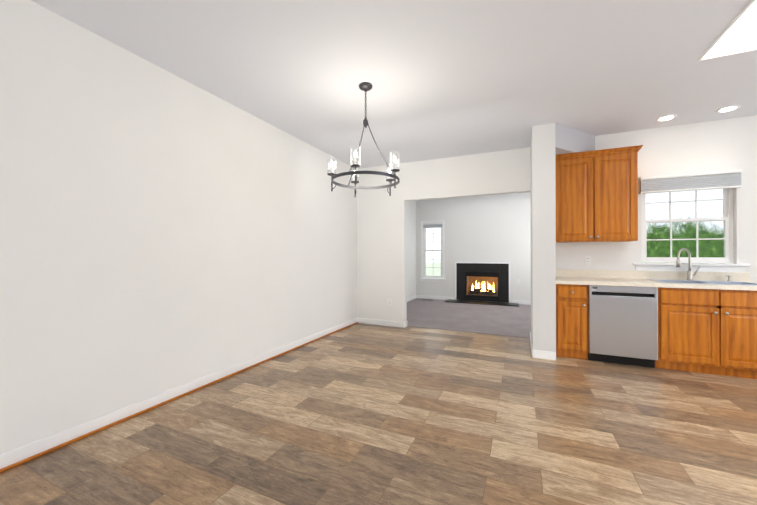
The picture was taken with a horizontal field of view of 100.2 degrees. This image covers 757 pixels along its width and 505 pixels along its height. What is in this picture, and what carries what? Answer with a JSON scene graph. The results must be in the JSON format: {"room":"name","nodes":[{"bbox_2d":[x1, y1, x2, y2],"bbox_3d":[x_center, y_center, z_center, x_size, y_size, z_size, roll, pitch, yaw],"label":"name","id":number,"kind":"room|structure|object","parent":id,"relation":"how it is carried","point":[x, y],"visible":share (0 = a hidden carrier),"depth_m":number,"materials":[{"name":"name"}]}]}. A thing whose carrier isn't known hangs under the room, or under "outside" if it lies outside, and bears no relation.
{"room":"kitchen","nodes":[
{"label":"kitchen","id":0,"kind":"room"},
{"bbox_2d":[0,0,415,453],"bbox_3d":[-1.408,-0.131,3.521,0.120,2.740,11.840,0,0,24],"label":"wall","id":1,"kind":"structure","parent":0,"point":[162,230],"depth_m":2.41,"materials":[{"name":"paint"}]},
{"bbox_2d":[0,318,357,472],"bbox_3d":[-2.053,1.184,1.913,0.030,0.095,8.150,0,0,24],"label":"baseboard","id":2,"kind":"structure","parent":1,"relation":"attached to","point":[13,456],"depth_m":2.39,"materials":[{"name":"paint"}]},
{"bbox_2d":[407,295,415,301],"bbox_3d":[0.359,1.211,7.253,0.013,0.095,3.330,0,0,24],"label":"baseboard","id":3,"kind":"structure","parent":1,"relation":"attached to","point":[413,297],"depth_m":8.37,"materials":[{"name":"paint"}]},
{"bbox_2d":[0,323,756,504],"bbox_3d":[1.208,1.274,0.434,7.430,0.100,8.390,0,0,24],"label":"floor","id":4,"kind":"structure","parent":0,"point":[362,414],"depth_m":2.11,"materials":[{"name":"brown wood"}]},
{"bbox_2d":[556,284,588,359],"bbox_3d":[2.345,0.804,3.903,0.330,0.874,0.628,0,0,24],"label":"base cabinet","id":5,"kind":"object","parent":4,"relation":"on","point":[572,320],"visible":0.96,"depth_m":3.65,"materials":[{"name":"brown wood"}]},
{"bbox_2d":[588,285,657,367],"bbox_3d":[2.779,0.804,3.717,0.606,0.872,0.596,0,0,24],"label":"dishwasher","id":6,"kind":"object","parent":4,"relation":"on","point":[623,324],"visible":0.85,"depth_m":3.45,"materials":[{"name":"metal"}]},
{"bbox_2d":[655,287,756,378],"bbox_3d":[3.491,0.802,3.384,0.954,0.874,0.628,0,0,24],"label":"base cabinet","id":7,"kind":"object","parent":4,"relation":"on","point":[710,331],"visible":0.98,"depth_m":3.17,"materials":[{"name":"brown wood"}]},
{"bbox_2d":[556,269,756,290],"bbox_3d":[3.065,0.293,3.584,1.909,0.146,0.621,0,0,24],"label":"countertop","id":8,"kind":"structure","parent":7,"relation":"on","point":[608,277],"depth_m":3.65,"materials":[{"name":"laminate"}]},
{"bbox_2d":[676,248,699,280],"bbox_3d":[3.497,0.134,3.585,0.240,0.366,0.154,0,0,24],"label":"faucet","id":9,"kind":"object","parent":8,"relation":"on","point":[689,274],"visible":1,"depth_m":3.59,"materials":[{"name":"silver metal"}]},
{"bbox_2d":[647,279,756,285],"bbox_3d":[3.502,0.417,3.411,0.820,0.200,0.500,0,0,24],"label":"sink","id":10,"kind":"object","parent":8,"relation":"in","point":[707,282],"visible":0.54,"depth_m":3.46,"materials":[{"name":"silver metal"}]},
{"bbox_2d":[31,0,756,168],"bbox_3d":[1.921,-1.965,2.022,7.430,0.926,11.840,0,0,24],"label":"ceiling","id":11,"kind":"structure","parent":0,"point":[449,78],"depth_m":2.51,"materials":[{"name":"paint"}]},
{"bbox_2d":[327,82,399,196],"bbox_3d":[-0.105,-1.024,2.835,0.645,0.958,0.650,0,0,24],"label":"chandelier","id":12,"kind":"object","parent":11,"relation":"hanging from","point":[365,86],"visible":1,"depth_m":2.80,"materials":[{"name":"metal"}]},
{"bbox_2d":[656,115,676,121],"bbox_3d":[3.210,-1.496,3.532,0.176,0.008,0.176,0,0,24],"label":"recessed light","id":13,"kind":"object","parent":11,"relation":"in","point":[665,118],"visible":0.94,"depth_m":3.53,"materials":[{"name":"white plastic"}]},
{"bbox_2d":[716,105,740,112],"bbox_3d":[3.653,-1.498,3.309,0.176,0.008,0.176,0,0,24],"label":"recessed light","id":14,"kind":"object","parent":11,"relation":"in","point":[727,109],"visible":0.98,"depth_m":3.30,"materials":[{"name":"white plastic"}]},
{"bbox_2d":[357,147,530,321],"bbox_3d":[0.912,-0.122,5.115,2.790,2.740,0.120,0,0,24],"label":"wall","id":15,"kind":"structure","parent":0,"point":[381,247],"depth_m":5.31,"materials":[{"name":"paint"}]},
{"bbox_2d":[356,318,406,327],"bbox_3d":[0.039,1.202,5.432,0.873,0.095,0.013,0,0,24],"label":"baseboard","id":16,"kind":"structure","parent":15,"relation":"attached to","point":[360,320],"depth_m":5.41,"materials":[{"name":"paint"}]},
{"bbox_2d":[407,298,530,337],"bbox_3d":[2.104,1.303,6.527,4.030,0.104,3.450,0,0,24],"label":"floor carpet","id":17,"kind":"object","parent":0,"point":[513,321],"visible":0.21,"depth_m":6.08,"materials":[{"name":"grey carpet"}]},
{"bbox_2d":[445,262,518,306],"bbox_3d":[2.637,0.750,8.057,1.720,1.017,0.830,0,0,24],"label":"fireplace","id":18,"kind":"object","parent":17,"relation":"on","point":[479,282],"visible":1,"depth_m":8.08,"materials":[{"name":"paint"}]},
{"bbox_2d":[416,192,530,302],"bbox_3d":[2.846,-0.107,8.026,3.910,2.740,0.120,0,0,24],"label":"wall","id":19,"kind":"structure","parent":0,"point":[491,228],"depth_m":8.06,"materials":[{"name":"paint"}]},
{"bbox_2d":[419,220,445,281],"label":"room window","id":20,"kind":"structure","parent":19,"relation":"in","point":[426,278],"depth_m":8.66,"materials":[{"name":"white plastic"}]},
{"bbox_2d":[423,223,441,227],"bbox_3d":[1.476,-0.733,8.615,0.542,0.137,0.046,0,0,24],"label":"window blind","id":21,"kind":"object","parent":20,"relation":"attached to","point":[432,225],"visible":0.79,"depth_m":8.60,"materials":[{"name":"white plastic"}]},
{"bbox_2d":[416,295,453,299],"bbox_3d":[1.531,1.218,8.544,1.020,0.095,0.013,0,0,24],"label":"baseboard","id":22,"kind":"structure","parent":19,"relation":"attached to","point":[417,296],"depth_m":8.56,"materials":[{"name":"paint"}]},
{"bbox_2d":[512,300,530,304],"bbox_3d":[3.858,1.212,7.489,1.310,0.095,0.013,0,0,24],"label":"baseboard","id":23,"kind":"structure","parent":19,"relation":"attached to","point":[513,301],"depth_m":7.65,"materials":[{"name":"paint"}]},
{"bbox_2d":[530,123,555,351],"bbox_3d":[2.124,-0.128,4.121,0.240,2.740,0.930,0,0,24],"label":"pillar","id":24,"kind":"structure","parent":0,"point":[543,252],"depth_m":3.70,"materials":[{"name":"paint"}]},
{"bbox_2d":[530,332,535,357],"bbox_3d":[2.003,1.195,4.151,0.013,0.095,0.923,0,0,24],"label":"baseboard","id":25,"kind":"structure","parent":24,"relation":"attached to","point":[533,352],"depth_m":3.76,"materials":[{"name":"paint"}]},
{"bbox_2d":[555,123,594,154],"bbox_3d":[2.412,-1.358,3.860,0.505,0.282,0.680,0,0,24],"label":"wall","id":26,"kind":"structure","parent":0,"point":[569,140],"depth_m":3.82,"materials":[{"name":"paint"}]},
{"bbox_2d":[556,115,756,282],"bbox_3d":[4.323,-0.131,3.498,4.280,2.740,0.250,0,0,24],"label":"wall","id":27,"kind":"structure","parent":0,"point":[720,145],"depth_m":3.68,"materials":[{"name":"paint"}]},
{"bbox_2d":[585,256,590,263],"bbox_3d":[2.703,0.096,4.088,0.070,0.114,0.008,0,0,24],"label":"electrical outlet","id":28,"kind":"object","parent":27,"relation":"attached to","point":[587,259],"visible":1,"depth_m":4.09,"materials":[{"name":"white plastic"}]},
{"bbox_2d":[555,145,642,242],"bbox_3d":[2.654,-0.674,3.913,0.891,1.081,0.368,0,0,24],"label":"upper cabinet","id":29,"kind":"object","parent":27,"relation":"attached to","point":[596,195],"visible":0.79,"depth_m":3.77,"materials":[{"name":"brown wood"}]},
{"bbox_2d":[639,169,741,193],"bbox_3d":[3.577,-0.812,3.662,0.888,0.195,0.066,0,0,24],"label":"window blind","id":30,"kind":"object","parent":27,"relation":"attached to","point":[723,179],"visible":1,"depth_m":3.63,"materials":[{"name":"white plastic"}]},
{"bbox_2d":[633,188,749,271],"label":"kitchen window","id":31,"kind":"structure","parent":27,"relation":"in","point":[704,264],"depth_m":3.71,"materials":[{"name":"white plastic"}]}
]}

